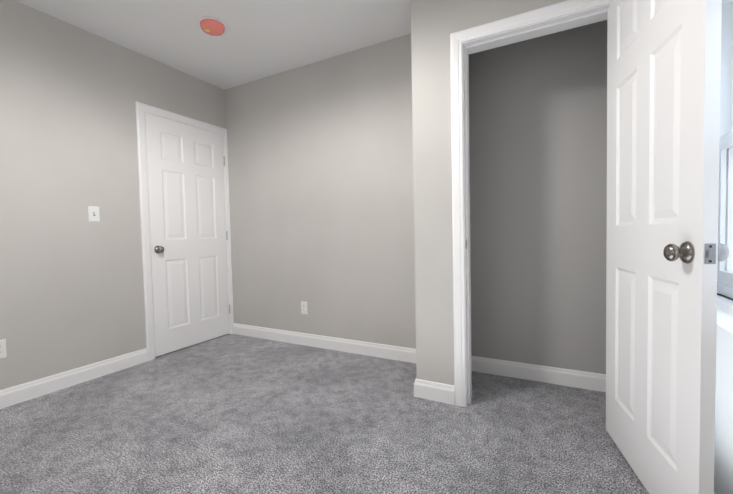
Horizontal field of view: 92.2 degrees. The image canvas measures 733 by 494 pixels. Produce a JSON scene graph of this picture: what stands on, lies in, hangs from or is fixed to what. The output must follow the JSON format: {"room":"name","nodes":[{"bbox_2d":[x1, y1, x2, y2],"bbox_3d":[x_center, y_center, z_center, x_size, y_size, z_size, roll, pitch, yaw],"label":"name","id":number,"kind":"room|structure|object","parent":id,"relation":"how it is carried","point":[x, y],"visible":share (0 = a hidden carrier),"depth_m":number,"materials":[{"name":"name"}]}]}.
{"room":"empty bedroom","nodes":[
{"label":"empty bedroom","id":0,"kind":"room"},
{"bbox_2d":[0,0,225,389],"bbox_3d":[-2.372,-0.269,1.991,0.120,2.513,3.820,0,2,28],"label":"wall","id":1,"kind":"structure","parent":0,"point":[71,288],"depth_m":2.45,"materials":[{"name":"paint"}]},
{"bbox_2d":[0,339,6,358],"bbox_3d":[-2.224,0.622,2.131,0.008,0.115,0.070,0,2,28],"label":"outlet","id":2,"kind":"object","parent":1,"relation":"attached to","point":[3,353],"visible":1,"depth_m":2.15,"materials":[{"name":"white plastic"}]},
{"bbox_2d":[0,348,147,408],"bbox_3d":[-2.460,0.947,1.679,0.014,0.110,2.783,0,2,28],"label":"baseboard","id":3,"kind":"structure","parent":1,"relation":"attached to","point":[14,395],"depth_m":2.43,"materials":[{"name":"white wood"}]},
{"bbox_2d":[88,206,99,221],"bbox_3d":[-1.984,-0.240,2.574,0.019,0.115,0.070,0,2,28],"label":"light switch","id":4,"kind":"object","parent":1,"relation":"attached to","point":[93,214],"visible":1,"depth_m":2.57,"materials":[{"name":"white plastic"}]},
{"bbox_2d":[135,101,233,360],"bbox_3d":[-1.666,-0.134,3.303,0.137,2.115,0.918,0,2,28],"label":"door frame","id":5,"kind":"structure","parent":1,"relation":"attached to","point":[142,109],"depth_m":2.92,"materials":[{"name":"white wood"}]},
{"bbox_2d":[145,113,229,356],"bbox_3d":[-1.635,-0.104,3.289,0.154,2.032,0.792,0,2,28],"label":"door","id":6,"kind":"structure","parent":1,"relation":"attached to","point":[187,214],"depth_m":3.23,"materials":[{"name":"white wood"}]},
{"bbox_2d":[15,0,410,89],"bbox_3d":[-0.794,-1.579,1.159,3.690,0.100,3.940,0,2,28],"label":"ceiling","id":7,"kind":"structure","parent":0,"point":[257,40],"depth_m":2.56,"materials":[{"name":"white paint"}]},
{"bbox_2d":[199,17,224,35],"bbox_3d":[-1.085,-1.543,2.487,0.166,0.058,0.166,0,2,28],"label":"smoke detector","id":8,"kind":"object","parent":7,"relation":"attached to","point":[212,26],"visible":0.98,"depth_m":2.44,"materials":[{"name":"red plastic"}]},
{"bbox_2d":[224,33,415,348],"bbox_3d":[0.139,-0.356,2.916,3.690,2.513,0.170,0,2,28],"label":"wall","id":9,"kind":"structure","parent":0,"point":[320,175],"depth_m":3.06,"materials":[{"name":"paint"}]},
{"bbox_2d":[301,301,307,314],"bbox_3d":[-0.573,0.560,3.236,0.070,0.115,0.008,0,2,28],"label":"outlet","id":10,"kind":"object","parent":9,"relation":"attached to","point":[303,307],"visible":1,"depth_m":3.23,"materials":[{"name":"white plastic"}]},
{"bbox_2d":[0,334,648,493],"bbox_3d":[-0.740,1.032,1.256,3.690,0.100,3.940,0,2,28],"label":"floor","id":11,"kind":"structure","parent":0,"point":[232,414],"depth_m":1.81,"materials":[{"name":"carpet"}]},
{"bbox_2d":[411,0,434,381],"bbox_3d":[0.470,-0.343,2.360,0.120,2.513,0.561,0,2,28],"label":"wall","id":12,"kind":"structure","parent":0,"point":[422,174],"depth_m":2.11,"materials":[{"name":"paint"}]},
{"bbox_2d":[430,0,565,384],"bbox_3d":[0.915,-0.334,1.885,1.112,2.513,0.138,0,2,28],"label":"wall","id":13,"kind":"structure","parent":0,"point":[448,18],"depth_m":2.05,"materials":[{"name":"paint"}]},
{"bbox_2d":[233,323,605,404],"bbox_3d":[0.011,0.859,2.654,3.432,0.110,0.576,0,2,28],"label":"baseboard","id":14,"kind":"structure","parent":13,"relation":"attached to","point":[434,391],"depth_m":2.50,"materials":[{"name":"white wood"}]},
{"bbox_2d":[450,0,610,406],"bbox_3d":[0.911,-0.142,1.897,0.754,2.129,0.138,0,2,28],"label":"trim","id":15,"kind":"structure","parent":13,"relation":"attached to","point":[573,20],"depth_m":1.99,"materials":[{"name":"white wood"}]},
{"bbox_2d":[606,0,728,493],"bbox_3d":[1.081,-0.131,1.357,0.154,2.115,0.775,-1,2,17],"label":"open closet door","id":16,"kind":"structure","parent":15,"relation":"attached to","point":[666,251],"depth_m":1.21,"materials":[{"name":"white wood"}]},
{"bbox_2d":[468,20,606,373],"bbox_3d":[1.047,-0.346,2.133,1.112,2.513,0.423,0,2,28],"label":"wall","id":17,"kind":"structure","parent":0,"point":[538,160],"depth_m":2.32,"materials":[{"name":"grey paint"}]},
{"bbox_2d":[714,293,732,493],"bbox_3d":[0.782,-0.273,0.318,0.120,2.513,3.820,0,2,28],"label":"wall","id":18,"kind":"structure","parent":0,"point":[723,467],"depth_m":1.13,"materials":[{"name":"paint"}]},
{"bbox_2d":[717,0,732,332],"bbox_3d":[1.030,-0.289,0.855,0.145,1.105,1.080,0,2,28],"label":"window","id":19,"kind":"structure","parent":18,"relation":"attached to","point":[725,271],"depth_m":1.19,"materials":[{"name":"white plastic"}]}
]}

